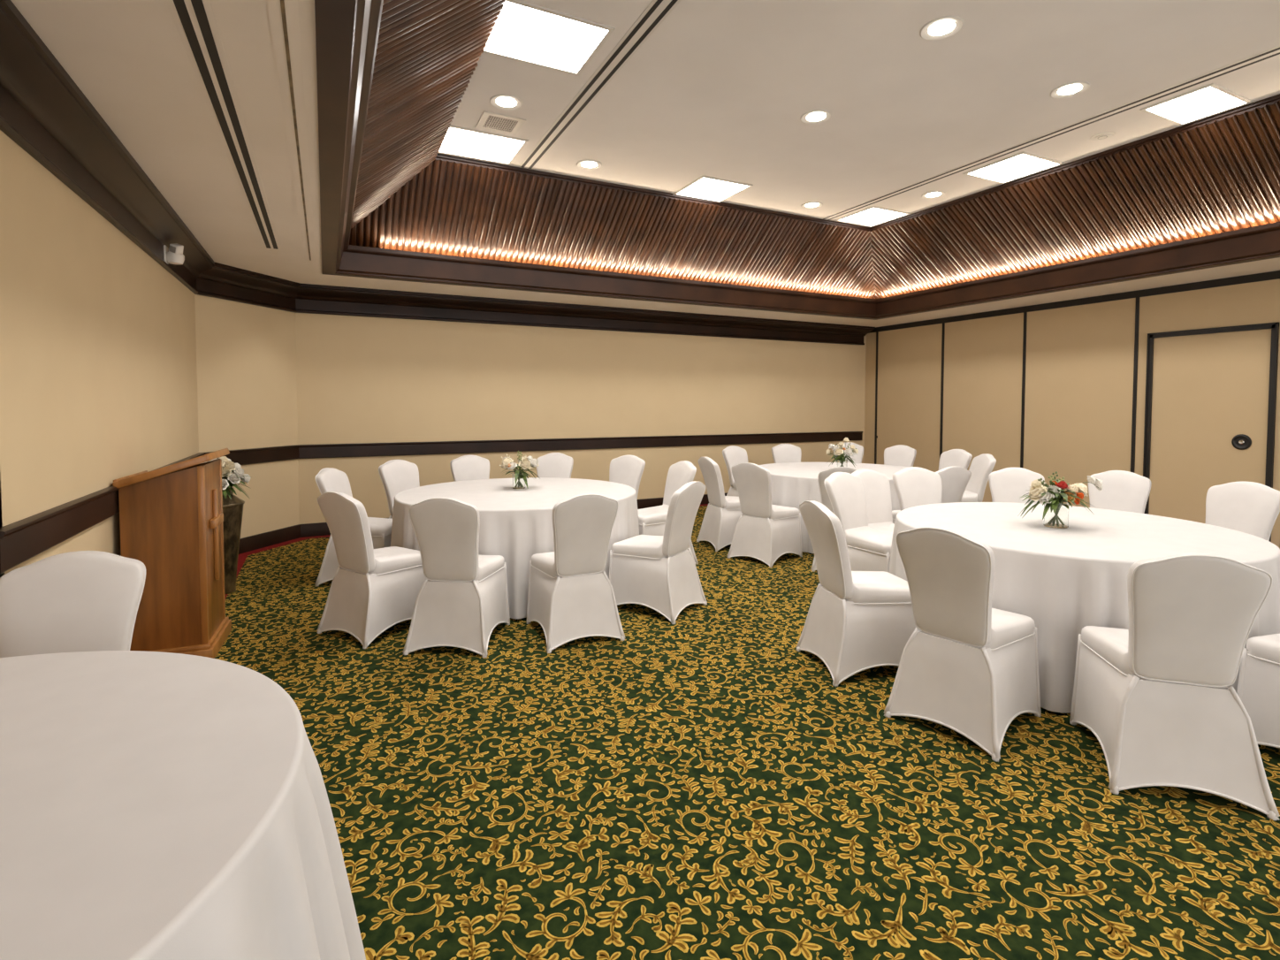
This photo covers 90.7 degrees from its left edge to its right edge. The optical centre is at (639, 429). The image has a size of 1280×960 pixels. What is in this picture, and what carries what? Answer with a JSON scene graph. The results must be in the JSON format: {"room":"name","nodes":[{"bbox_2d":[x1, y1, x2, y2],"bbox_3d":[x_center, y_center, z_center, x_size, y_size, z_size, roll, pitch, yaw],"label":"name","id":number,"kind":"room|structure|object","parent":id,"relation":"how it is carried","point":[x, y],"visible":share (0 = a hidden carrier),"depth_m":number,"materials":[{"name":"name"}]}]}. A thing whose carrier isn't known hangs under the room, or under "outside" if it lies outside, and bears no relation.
{"room":"banquet hall","nodes":[
{"label":"banquet hall","id":0,"kind":"room"},
{"bbox_2d":[0,129,198,578],"bbox_3d":[-2.569,0.003,1.182,1.400,2.900,10.000,-1,3,-26],"label":"wall","id":1,"kind":"structure","parent":0,"point":[98,371],"depth_m":3.09,"materials":[{"name":"paint"}]},
{"bbox_2d":[0,452,204,573],"bbox_3d":[-3.207,0.367,4.103,0.040,0.157,4.130,-1,3,-26],"label":"trim","id":2,"kind":"structure","parent":1,"relation":"attached to","point":[24,539],"depth_m":2.70,"materials":[{"name":"brown wood"}]},
{"bbox_2d":[0,0,214,294],"bbox_3d":[-1.850,-1.231,1.463,0.180,0.285,9.950,-1,3,-26],"label":"trim","id":3,"kind":"structure","parent":1,"relation":"attached to","point":[43,110],"depth_m":2.89,"materials":[{"name":"brown wood"}]},
{"bbox_2d":[163,243,184,264],"bbox_3d":[-3.494,-1.324,4.747,0.120,0.153,0.138,-1,3,-26],"label":"sensor","id":4,"kind":"object","parent":1,"relation":"attached to","point":[174,255],"visible":1,"depth_m":4.71,"materials":[{"name":"white plastic"}]},
{"bbox_2d":[194,294,299,538],"bbox_3d":[-4.057,-0.207,6.538,0.120,2.900,1.325,1,2,13],"label":"wall","id":5,"kind":"structure","parent":0,"point":[246,354],"depth_m":6.53,"materials":[{"name":"paint"}]},
{"bbox_2d":[196,262,300,312],"bbox_3d":[-3.890,-1.427,6.444,0.225,0.285,1.225,1,2,13],"label":"trim","id":6,"kind":"structure","parent":5,"relation":"attached to","point":[221,281],"depth_m":6.35,"materials":[{"name":"brown wood"}]},
{"bbox_2d":[203,444,299,464],"bbox_3d":[-3.981,0.272,6.532,0.040,0.157,1.225,1,2,13],"label":"trim","id":7,"kind":"structure","parent":5,"relation":"attached to","point":[275,453],"depth_m":6.63,"materials":[{"name":"brown wood"}]},
{"bbox_2d":[238,524,300,554],"bbox_3d":[-3.991,1.167,6.570,0.020,0.150,1.225,1,2,13],"label":"baseboard","id":8,"kind":"structure","parent":5,"relation":"attached to","point":[262,540],"depth_m":6.72,"materials":[{"name":"brown wood"}]},
{"bbox_2d":[295,312,865,524],"bbox_3d":[-0.032,-0.305,9.078,8.712,2.900,0.120,-1,3,-26],"label":"wall","id":9,"kind":"structure","parent":0,"point":[361,379],"depth_m":8.41,"materials":[{"name":"paint"}]},
{"bbox_2d":[300,492,727,537],"bbox_3d":[-0.008,1.071,9.066,8.586,0.150,0.020,-1,3,-26],"label":"baseboard","id":10,"kind":"structure","parent":9,"relation":"attached to","point":[318,529],"depth_m":7.27,"materials":[{"name":"brown wood"}]},
{"bbox_2d":[298,431,862,458],"bbox_3d":[-0.003,0.176,9.022,8.586,0.157,0.040,-1,3,-26],"label":"trim","id":11,"kind":"structure","parent":9,"relation":"attached to","point":[471,446],"depth_m":8.43,"materials":[{"name":"brown wood"}]},
{"bbox_2d":[295,283,875,345],"bbox_3d":[0.049,-1.520,8.853,8.586,0.285,0.270,-1,3,-26],"label":"trim","id":12,"kind":"structure","parent":9,"relation":"attached to","point":[310,299],"depth_m":8.29,"materials":[{"name":"brown wood"}]},
{"bbox_2d":[10,0,1279,327],"bbox_3d":[2.089,-1.496,3.990,9.692,0.050,10.990,-1,3,-26],"label":"ceiling","id":13,"kind":"structure","parent":0,"point":[129,58],"depth_m":3.06,"materials":[{"name":"paint"}]},
{"bbox_2d":[165,0,281,249],"bbox_3d":[-1.489,-1.396,2.094,0.128,0.005,7.170,-1,3,-26],"label":"ceiling vent","id":14,"kind":"object","parent":13,"relation":"in","point":[194,21],"visible":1,"depth_m":2.70,"materials":[{"name":"metal"}]},
{"bbox_2d":[266,0,315,261],"bbox_3d":[-1.339,-1.408,2.408,0.090,0.005,7.500,-1,3,-26],"label":"strip","id":15,"kind":"object","parent":13,"relation":"attached to","point":[283,14],"visible":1,"depth_m":2.73,"materials":[{"name":"paint"}]},
{"bbox_2d":[314,0,383,274],"bbox_3d":[-1.063,-1.527,2.322,0.232,0.263,9.010,-1,3,-26],"label":"trim","id":16,"kind":"structure","parent":13,"relation":"attached to","point":[346,31],"depth_m":2.83,"materials":[{"name":"brown wood"}]},
{"bbox_2d":[325,244,876,319],"bbox_3d":[0.268,-1.744,7.879,7.560,0.263,0.232,-1,3,-26],"label":"trim","id":17,"kind":"structure","parent":13,"relation":"attached to","point":[357,261],"depth_m":7.36,"materials":[{"name":"brown wood"}]},
{"bbox_2d":[876,221,1279,319],"bbox_3d":[5.501,-1.652,5.579,0.232,0.263,9.010,-1,3,-26],"label":"trim","id":18,"kind":"structure","parent":13,"relation":"attached to","point":[1260,242],"depth_m":6.67,"materials":[{"name":"brown wood"}]},
{"bbox_2d":[214,503,1279,959],"bbox_3d":[1.506,1.352,3.812,10.992,0.001,10.990,-1,3,-26],"label":"floor","id":19,"kind":"structure","parent":0,"point":[701,786],"depth_m":2.37,"materials":[{"name":"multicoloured carpet"}]},
{"bbox_2d":[0,550,145,657],"bbox_3d":[-1.961,0.941,2.086,0.524,0.958,0.627,-1,2,-24],"label":"banquet chair","id":20,"kind":"object","parent":19,"relation":"on","point":[80,600],"visible":0.29,"depth_m":2.25,"materials":[{"name":"white fabric"}]},
{"bbox_2d":[112,448,231,658],"bbox_3d":[-2.804,0.741,3.842,0.460,1.217,0.580,-1,2,-23],"label":"lectern","id":21,"kind":"object","parent":19,"relation":"on","point":[171,516],"visible":0.98,"depth_m":3.63,"materials":[{"name":"brown wood"}]},
{"bbox_2d":[222,485,244,594],"bbox_3d":[-3.354,0.877,5.050,0.348,0.850,0.348,-1,3,-26],"label":"floor vase","id":22,"kind":"object","parent":19,"relation":"on","point":[232,508],"visible":0.33,"depth_m":5.01,"materials":[{"name":"brown ceramic"}]},
{"bbox_2d":[203,456,251,498],"bbox_3d":[-3.358,0.416,5.037,0.464,0.414,0.481,1,2,20],"label":"flower bouquet","id":23,"kind":"object","parent":22,"relation":"in","point":[228,467],"visible":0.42,"depth_m":4.99,"materials":[{"name":"white plant"}]},
{"bbox_2d":[315,467,392,586],"bbox_3d":[-2.402,0.809,5.454,0.627,0.958,0.524,0,2,2],"label":"banquet chair","id":24,"kind":"object","parent":19,"relation":"on","point":[328,479],"visible":0.39,"depth_m":5.27,"materials":[{"name":"white fabric"}]},
{"bbox_2d":[316,491,427,648],"bbox_3d":[-1.761,0.857,4.232,0.524,0.958,0.627,1,3,32],"label":"banquet chair","id":25,"kind":"object","parent":19,"relation":"on","point":[374,590],"visible":0.88,"depth_m":4.06,"materials":[{"name":"white fabric"}]},
{"bbox_2d":[378,459,419,518],"bbox_3d":[-2.183,0.782,6.149,0.627,0.958,0.524,1,3,33],"label":"banquet chair","id":26,"kind":"object","parent":19,"relation":"on","point":[396,476],"visible":0.32,"depth_m":6.19,"materials":[{"name":"white fabric"}]},
{"bbox_2d":[403,496,510,657],"bbox_3d":[-1.143,0.865,4.025,0.524,0.958,0.627,0,2,5],"label":"banquet chair","id":27,"kind":"object","parent":19,"relation":"on","point":[464,596],"visible":1,"depth_m":3.82,"materials":[{"name":"white fabric"}]},
{"bbox_2d":[449,455,489,481],"bbox_3d":[-1.716,0.763,6.642,0.524,0.958,0.627,-1,3,-29],"label":"banquet chair","id":28,"kind":"object","parent":19,"relation":"on","point":[464,468],"visible":0.26,"depth_m":6.80,"materials":[{"name":"white fabric"}]},
{"bbox_2d":[536,452,573,478],"bbox_3d":[-0.974,0.752,6.923,0.524,0.958,0.627,0,2,2],"label":"banquet chair","id":29,"kind":"object","parent":19,"relation":"on","point":[559,465],"visible":0.23,"depth_m":7.11,"materials":[{"name":"white fabric"}]},
{"bbox_2d":[526,493,624,653],"bbox_3d":[-0.443,0.861,4.153,0.524,0.958,0.627,-1,2,-25],"label":"banquet chair","id":30,"kind":"object","parent":19,"relation":"on","point":[570,596],"visible":1,"depth_m":3.96,"materials":[{"name":"white fabric"}]},
{"bbox_2d":[609,455,645,500],"bbox_3d":[-0.268,0.763,6.652,0.524,0.958,0.627,1,3,31],"label":"banquet chair","id":31,"kind":"object","parent":19,"relation":"on","point":[625,469],"visible":0.24,"depth_m":6.79,"materials":[{"name":"white fabric"}]},
{"bbox_2d":[608,480,707,624],"bbox_3d":[0.136,0.841,4.667,0.627,0.958,0.524,1,3,32],"label":"banquet chair","id":32,"kind":"object","parent":19,"relation":"on","point":[659,574],"visible":0.98,"depth_m":4.53,"materials":[{"name":"white fabric"}]},
{"bbox_2d":[637,460,698,563],"bbox_3d":[0.186,0.787,6.039,0.627,0.958,0.524,-1,3,-28],"label":"banquet chair","id":33,"kind":"object","parent":19,"relation":"on","point":[651,521],"visible":0.44,"depth_m":5.98,"materials":[{"name":"white fabric"}]},
{"bbox_2d":[696,457,744,551],"bbox_3d":[0.962,0.759,6.768,0.627,0.958,0.524,-1,2,-18],"label":"banquet chair","id":34,"kind":"object","parent":19,"relation":"on","point":[721,517],"visible":0.76,"depth_m":6.59,"materials":[{"name":"white fabric"}]},
{"bbox_2d":[722,445,748,496],"bbox_3d":[1.417,0.701,8.240,0.524,0.958,0.627,-2,3,-38],"label":"banquet chair","id":35,"kind":"object","parent":19,"relation":"on","point":[733,455],"visible":0.29,"depth_m":8.31,"materials":[{"name":"white fabric"}]},
{"bbox_2d":[726,462,802,567],"bbox_3d":[1.229,0.782,6.186,0.627,0.958,0.524,-2,3,-44],"label":"banquet chair","id":36,"kind":"object","parent":19,"relation":"on","point":[766,531],"visible":1,"depth_m":6.04,"materials":[{"name":"white fabric"}]},
{"bbox_2d":[771,443,801,463],"bbox_3d":[2.085,0.686,8.646,0.524,0.958,0.627,0,2,-6],"label":"banquet chair","id":37,"kind":"object","parent":19,"relation":"on","point":[782,453],"visible":0.18,"depth_m":8.83,"materials":[{"name":"white fabric"}]},
{"bbox_2d":[811,466,856,571],"bbox_3d":[1.870,0.794,5.875,0.524,0.958,0.627,1,2,16],"label":"banquet chair","id":38,"kind":"object","parent":19,"relation":"on","point":[823,475],"visible":0.13,"depth_m":5.66,"materials":[{"name":"white fabric"}]},
{"bbox_2d":[833,441,863,463],"bbox_3d":[2.943,0.673,8.972,0.524,0.958,0.627,1,2,21],"label":"banquet chair","id":39,"kind":"object","parent":19,"relation":"on","point":[857,458],"visible":0.15,"depth_m":9.10,"materials":[{"name":"white fabric"}]},
{"bbox_2d":[796,500,917,686],"bbox_3d":[1.268,0.881,3.646,0.627,0.958,0.524,0,2,-9],"label":"banquet chair","id":40,"kind":"object","parent":19,"relation":"on","point":[857,621],"visible":0.87,"depth_m":3.48,"materials":[{"name":"white fabric"}]},
{"bbox_2d":[823,472,892,571],"bbox_3d":[1.796,0.831,4.928,0.524,0.958,0.627,-2,3,-36],"label":"banquet chair","id":41,"kind":"object","parent":19,"relation":"on","point":[869,549],"visible":0.56,"depth_m":4.96,"materials":[{"name":"white fabric"}]},
{"bbox_2d":[851,468,894,534],"bbox_3d":[2.022,0.824,5.122,0.524,0.958,0.627,-1,2,-23],"label":"banquet chair","id":42,"kind":"object","parent":19,"relation":"on","point":[876,485],"visible":0.27,"depth_m":5.28,"materials":[{"name":"white fabric"}]},
{"bbox_2d":[883,444,916,467],"bbox_3d":[3.368,0.695,8.427,0.524,0.958,0.627,2,3,42],"label":"banquet chair","id":43,"kind":"object","parent":19,"relation":"on","point":[902,455],"visible":0.34,"depth_m":8.55,"materials":[{"name":"white fabric"}]},
{"bbox_2d":[892,466,942,510],"bbox_3d":[2.437,0.818,5.275,0.524,0.958,0.627,0,2,-5],"label":"banquet chair","id":44,"kind":"object","parent":19,"relation":"on","point":[914,486],"visible":0.23,"depth_m":5.45,"materials":[{"name":"white fabric"}]},
{"bbox_2d":[891,466,971,523],"bbox_3d":[2.695,0.793,5.907,0.524,0.958,0.627,-1,2,-19],"label":"banquet chair","id":45,"kind":"object","parent":19,"relation":"on","point":[955,480],"visible":0.12,"depth_m":5.66,"materials":[{"name":"white fabric"}]},
{"bbox_2d":[938,449,972,470],"bbox_3d":[3.681,0.721,7.757,0.627,0.958,0.524,-1,2,-22],"label":"banquet chair","id":46,"kind":"object","parent":19,"relation":"on","point":[962,458],"visible":0.2,"depth_m":7.80,"materials":[{"name":"white fabric"}]},
{"bbox_2d":[883,526,1041,761],"bbox_3d":[1.552,0.906,3.010,0.627,0.958,0.524,-2,3,-40],"label":"banquet chair","id":47,"kind":"object","parent":19,"relation":"on","point":[969,666],"visible":1,"depth_m":2.86,"materials":[{"name":"white fabric"}]},
{"bbox_2d":[960,453,996,502],"bbox_3d":[3.596,0.746,7.110,0.627,0.958,0.524,0,2,3],"label":"banquet chair","id":48,"kind":"object","parent":19,"relation":"on","point":[982,465],"visible":0.38,"depth_m":6.97,"materials":[{"name":"white fabric"}]},
{"bbox_2d":[988,467,1044,503],"bbox_3d":[3.162,0.819,5.261,0.524,0.958,0.627,1,2,23],"label":"banquet chair","id":49,"kind":"object","parent":19,"relation":"on","point":[1007,484],"visible":0.17,"depth_m":5.45,"materials":[{"name":"white fabric"}]},
{"bbox_2d":[1088,470,1150,513],"bbox_3d":[3.795,0.826,5.084,0.524,0.958,0.627,2,3,45],"label":"banquet chair","id":50,"kind":"object","parent":19,"relation":"on","point":[1122,490],"visible":0.23,"depth_m":5.19,"materials":[{"name":"white fabric"}]},
{"bbox_2d":[1069,552,1279,820],"bbox_3d":[2.152,0.922,2.606,0.524,0.958,0.627,1,2,18],"label":"banquet chair","id":51,"kind":"object","parent":19,"relation":"on","point":[1156,697],"visible":1,"depth_m":2.41,"materials":[{"name":"white fabric"}]},
{"bbox_2d":[1205,480,1279,540],"bbox_3d":[4.049,0.852,4.411,0.627,0.958,0.524,-1,2,-20],"label":"banquet chair","id":52,"kind":"object","parent":19,"relation":"on","point":[1249,507],"visible":0.26,"depth_m":4.44,"materials":[{"name":"white fabric"}]},
{"bbox_2d":[1236,632,1279,747],"bbox_3d":[2.927,0.924,2.557,0.524,0.958,0.627,-1,2,-15],"label":"banquet chair","id":53,"kind":"object","parent":19,"relation":"on","point":[1259,679],"visible":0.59,"depth_m":2.72,"materials":[{"name":"white fabric"}]},
{"bbox_3d":[-1.542,1.072,1.008,1.760,0.754,1.760,-1,3,-26],"label":"round table","id":54,"kind":"object","parent":19,"relation":"on","visible":0},
{"bbox_2d":[0,650,365,959],"bbox_3d":[-1.526,1.023,1.008,2.018,0.668,2.022,-1,3,-26],"label":"tablecloth","id":55,"kind":"object","parent":54,"relation":"on","point":[155,805],"visible":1,"depth_m":1.19,"materials":[{"name":"fabric"}]},
{"bbox_2d":[437,0,1279,227],"bbox_3d":[2.150,-2.501,3.858,5.705,0.050,7.370,-1,3,-26],"label":"ceiling","id":56,"kind":"structure","parent":0,"point":[722,89],"depth_m":4.62,"materials":[{"name":"paint"}]},
{"bbox_2d":[350,0,505,228],"bbox_3d":[-0.740,-1.997,2.464,0.958,0.766,9.010,-1,3,-26],"label":"trim","id":57,"kind":"structure","parent":56,"relation":"attached to","point":[428,53],"depth_m":3.87,"materials":[{"name":"brown wood"}]},
{"bbox_2d":[438,125,528,165],"bbox_3d":[-1.427,-2.543,5.671,0.700,0.010,0.620,-1,3,-26],"label":"ceiling light panel","id":58,"kind":"object","parent":56,"relation":"attached to","point":[459,141],"visible":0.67,"depth_m":5.66,"materials":[{"name":"white plastic"}]},
{"bbox_2d":[475,110,525,135],"bbox_3d":[-1.151,-2.526,5.217,0.340,0.008,0.320,-1,3,-26],"label":"ceiling vent","id":59,"kind":"object","parent":56,"relation":"in","point":[491,121],"visible":1,"depth_m":5.21,"materials":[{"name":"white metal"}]},
{"bbox_2d":[482,114,518,131],"bbox_3d":[-1.151,-2.526,5.217,0.240,0.005,0.240,-1,3,-26],"label":"grille","id":60,"kind":"object","parent":59,"relation":"attached to","point":[490,122],"depth_m":5.22,"materials":[{"name":"beige metal"}]},
{"bbox_2d":[489,93,522,110],"bbox_3d":[-1.027,-2.512,4.855,0.248,0.009,0.248,-1,3,-26],"label":"recessed light","id":61,"kind":"object","parent":56,"relation":"in","point":[502,102],"visible":1,"depth_m":4.85,"materials":[{"name":"white glass"}]},
{"bbox_2d":[482,0,614,76],"bbox_3d":[-0.607,-2.478,4.020,0.700,0.010,0.620,-1,3,-26],"label":"ceiling light panel","id":62,"kind":"object","parent":56,"relation":"attached to","point":[524,32],"visible":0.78,"depth_m":4.00,"materials":[{"name":"white plastic"}]},
{"bbox_2d":[576,159,601,169],"bbox_3d":[-0.491,-2.561,6.113,0.248,0.009,0.248,-1,3,-26],"label":"recessed light","id":63,"kind":"object","parent":56,"relation":"in","point":[588,163],"visible":1,"depth_m":6.11,"materials":[{"name":"white glass"}]},
{"bbox_2d":[518,0,681,168],"bbox_3d":[0.468,-2.441,3.002,0.147,0.005,7.130,-1,3,-26],"label":"ceiling track","id":64,"kind":"object","parent":56,"relation":"in","point":[657,11],"visible":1,"depth_m":4.42,"materials":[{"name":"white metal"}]},
{"bbox_2d":[349,159,876,298],"bbox_3d":[0.428,-2.195,7.538,7.560,0.766,0.958,-1,3,-26],"label":"wall panel","id":65,"kind":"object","parent":56,"relation":"attached to","point":[447,208],"depth_m":7.08,"materials":[{"name":"brown wood"}]},
{"bbox_2d":[435,153,870,231],"bbox_3d":[0.541,-2.568,7.098,5.665,0.070,0.095,-1,3,-26],"label":"trim","id":66,"kind":"structure","parent":56,"relation":"attached to","point":[444,157],"depth_m":6.73,"materials":[{"name":"brown wood"}]},
{"bbox_2d":[672,175,753,202],"bbox_3d":[0.776,-2.587,6.820,0.620,0.010,0.620,-1,3,-26],"label":"ceiling light panel","id":67,"kind":"object","parent":56,"relation":"attached to","point":[708,188],"visible":1,"depth_m":6.81,"materials":[{"name":"white plastic"}]},
{"bbox_2d":[800,201,822,208],"bbox_3d":[1.999,-2.608,7.349,0.248,0.009,0.248,-1,3,-26],"label":"recessed light","id":68,"kind":"object","parent":56,"relation":"in","point":[811,204],"visible":1,"depth_m":7.35,"materials":[{"name":"white glass"}]},
{"bbox_2d":[800,109,831,124],"bbox_3d":[1.420,-2.520,5.098,0.248,0.009,0.248,-1,3,-26],"label":"recessed light","id":69,"kind":"object","parent":56,"relation":"in","point":[816,116],"visible":1,"depth_m":5.09,"materials":[{"name":"white glass"}]},
{"bbox_2d":[835,205,910,227],"bbox_3d":[2.868,-2.625,7.802,0.620,0.010,0.620,-1,3,-26],"label":"ceiling light panel","id":70,"kind":"object","parent":56,"relation":"attached to","point":[873,216],"visible":1,"depth_m":7.80,"materials":[{"name":"white plastic"}]},
{"bbox_2d":[921,190,945,198],"bbox_3d":[3.241,-2.593,6.983,0.248,0.009,0.248,-1,3,-26],"label":"recessed light","id":71,"kind":"object","parent":56,"relation":"in","point":[933,194],"visible":1,"depth_m":6.99,"materials":[{"name":"white glass"}]},
{"bbox_2d":[919,15,964,40],"bbox_3d":[1.859,-2.473,3.899,0.248,0.009,0.248,-1,3,-26],"label":"recessed light","id":72,"kind":"object","parent":56,"relation":"in","point":[942,27],"visible":1,"depth_m":3.89,"materials":[{"name":"white glass"}]},
{"bbox_2d":[962,151,1064,183],"bbox_3d":[3.659,-2.562,6.209,0.620,0.010,0.620,-1,3,-26],"label":"ceiling light panel","id":73,"kind":"object","parent":56,"relation":"attached to","point":[1022,164],"visible":1,"depth_m":6.20,"materials":[{"name":"white plastic"}]},
{"bbox_2d":[822,45,1279,220],"bbox_3d":[3.908,-2.506,4.709,0.147,0.005,7.130,-1,3,-26],"label":"ceiling track","id":74,"kind":"object","parent":56,"relation":"in","point":[1273,52],"visible":1,"depth_m":5.17,"materials":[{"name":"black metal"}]},
{"bbox_2d":[1050,81,1090,99],"bbox_3d":[3.167,-2.502,4.660,0.248,0.009,0.248,-1,3,-26],"label":"recessed light","id":75,"kind":"object","parent":56,"relation":"in","point":[1073,88],"visible":1,"depth_m":4.66,"materials":[{"name":"white glass"}]},
{"bbox_2d":[869,100,1279,298],"bbox_3d":[5.101,-2.108,5.362,1.131,0.768,9.010,-1,3,-26],"label":"panel","id":76,"kind":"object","parent":56,"relation":"attached to","point":[1223,176],"depth_m":6.25,"materials":[{"name":"brown wood"}]},
{"bbox_2d":[870,93,1279,231],"bbox_3d":[4.644,-2.488,5.098,0.095,0.070,7.330,-1,3,-26],"label":"trim","id":77,"kind":"structure","parent":56,"relation":"attached to","point":[1272,100],"depth_m":5.79,"materials":[{"name":"brown wood"}]},
{"bbox_2d":[1089,131,1115,140],"bbox_3d":[3.997,-2.531,5.462,0.180,0.014,0.180,-1,3,-26],"label":"smoke detector","id":78,"kind":"object","parent":56,"relation":"attached to","point":[1104,135],"visible":1,"depth_m":5.44,"materials":[{"name":"beige plastic"}]},
{"bbox_2d":[1139,83,1253,126],"bbox_3d":[4.309,-2.511,4.902,0.620,0.010,0.460,-1,3,-26],"label":"ceiling light panel","id":79,"kind":"object","parent":56,"relation":"attached to","point":[1212,99],"visible":1,"depth_m":4.88,"materials":[{"name":"white plastic"}]},
{"bbox_3d":[6.371,-0.189,6.180,0.120,2.900,11.010,-1,3,-26],"label":"wall","id":80,"kind":"structure","parent":0,"visible":0},
{"bbox_2d":[863,332,876,464],"bbox_3d":[3.967,-0.290,10.851,0.033,2.735,0.259,-1,3,-26],"label":"partition panel","id":81,"kind":"object","parent":80,"relation":"attached to","point":[870,338],"visible":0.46,"depth_m":10.85,"materials":[{"name":"fabric"}]},
{"bbox_2d":[874,331,878,464],"bbox_3d":[4.018,-0.286,10.733,0.042,2.735,0.034,-1,3,-26],"label":"trim","id":82,"kind":"structure","parent":80,"relation":"attached to","point":[877,332],"depth_m":10.71,"materials":[{"name":"black wood"}]},
{"bbox_2d":[876,323,942,472],"bbox_3d":[4.307,-0.263,10.163,0.036,2.735,1.276,-1,3,-26],"label":"partition panel","id":83,"kind":"object","parent":80,"relation":"attached to","point":[909,359],"visible":0.83,"depth_m":10.08,"materials":[{"name":"plastic"}]},
{"bbox_2d":[939,322,944,457],"bbox_3d":[4.586,-0.241,9.591,0.042,2.735,0.034,-1,3,-26],"label":"trim","id":84,"kind":"structure","parent":80,"relation":"attached to","point":[943,323],"depth_m":9.56,"materials":[{"name":"black wood"}]},
{"bbox_2d":[942,312,1023,502],"bbox_3d":[4.870,-0.219,9.034,0.033,2.735,1.247,-1,3,-26],"label":"partition panel","id":85,"kind":"object","parent":80,"relation":"attached to","point":[983,357],"visible":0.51,"depth_m":8.95,"materials":[{"name":"fabric"}]},
{"bbox_2d":[1020,312,1027,468],"bbox_3d":[5.141,-0.197,8.474,0.042,2.735,0.034,-1,3,-26],"label":"trim","id":86,"kind":"structure","parent":80,"relation":"attached to","point":[1024,313],"depth_m":8.45,"materials":[{"name":"black"}]},
{"bbox_2d":[868,270,1279,333],"bbox_3d":[6.326,-1.510,6.039,0.042,0.080,10.890,-1,3,-26],"label":"trim","id":87,"kind":"structure","parent":80,"relation":"attached to","point":[1271,275],"depth_m":7.56,"materials":[{"name":"black wood"}]},
{"bbox_2d":[1023,297,1135,507],"bbox_3d":[5.437,-0.174,7.892,0.033,2.735,1.301,-1,3,-26],"label":"partition panel","id":88,"kind":"object","parent":80,"relation":"attached to","point":[1079,361],"visible":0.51,"depth_m":7.83,"materials":[{"name":"plastic"}]},
{"bbox_2d":[1130,297,1139,472],"bbox_3d":[5.720,-0.151,7.308,0.042,2.735,0.034,-1,3,-26],"label":"trim","id":89,"kind":"structure","parent":80,"relation":"attached to","point":[1137,309],"depth_m":7.28,"materials":[{"name":"black"}]},
{"bbox_2d":[1134,278,1279,548],"bbox_3d":[6.016,-0.128,6.727,0.033,2.735,1.302,-1,3,-26],"label":"partition panel","id":90,"kind":"object","parent":80,"relation":"attached to","point":[1253,302],"visible":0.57,"depth_m":6.67,"materials":[{"name":"plastic"}]},
{"bbox_2d":[1142,321,1279,541],"bbox_3d":[6.008,0.085,6.717,0.064,2.310,1.095,-1,3,-26],"label":"door","id":91,"kind":"structure","parent":80,"relation":"in","point":[1210,404],"depth_m":6.71,"materials":[{"name":"beige wood"}]},
{"bbox_3d":[-1.029,0.900,5.401,1.956,0.754,1.956,-1,3,-26],"label":"round table","id":92,"kind":"object","parent":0,"visible":0},
{"bbox_2d":[390,477,639,618],"bbox_3d":[-1.026,0.899,5.401,2.084,0.761,2.096,-2,3,-38],"label":"tablecloth","id":93,"kind":"object","parent":92,"relation":"on","point":[516,524],"visible":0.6,"depth_m":4.74,"materials":[{"name":"fabric"}]},
{"bbox_2d":[499,450,538,488],"bbox_3d":[-1.054,0.347,5.509,0.342,0.333,0.357,0,2,-3],"label":"flower arrangement","id":94,"kind":"object","parent":93,"relation":"on","point":[519,477],"visible":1,"depth_m":5.47,"materials":[{"name":"white plant"}]},
{"bbox_3d":[2.247,0.832,7.183,1.904,0.754,1.904,-1,3,-26],"label":"round table","id":95,"kind":"object","parent":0,"visible":0},
{"bbox_2d":[759,462,908,553],"bbox_3d":[2.243,0.830,7.198,2.056,0.760,2.083,-1,3,-26],"label":"tablecloth","id":96,"kind":"object","parent":95,"relation":"on","point":[793,483],"visible":0.23,"depth_m":6.55,"materials":[{"name":"fabric"}]},
{"bbox_2d":[826,437,858,466],"bbox_3d":[2.247,0.270,7.040,0.354,0.370,0.309,0,2,4],"label":"flower arrangement","id":97,"kind":"object","parent":96,"relation":"on","point":[841,460],"visible":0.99,"depth_m":6.98,"materials":[{"name":"white plant"}]},
{"bbox_3d":[2.569,0.962,3.861,1.840,0.754,1.840,-1,3,-26],"label":"round table","id":98,"kind":"object","parent":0,"visible":0},
{"bbox_2d":[888,502,1279,712],"bbox_3d":[2.581,0.961,3.858,1.990,0.761,1.991,-1,3,-26],"label":"tablecloth","id":99,"kind":"object","parent":98,"relation":"on","point":[1073,578],"visible":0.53,"depth_m":3.18,"materials":[{"name":"fabric"}]},
{"bbox_2d":[1017,471,1103,528],"bbox_3d":[2.519,0.422,3.814,0.465,0.320,0.383,-1,3,-26],"label":"flower arrangement","id":100,"kind":"object","parent":99,"relation":"on","point":[1056,502],"visible":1,"depth_m":3.74,"materials":[{"name":"plant"}]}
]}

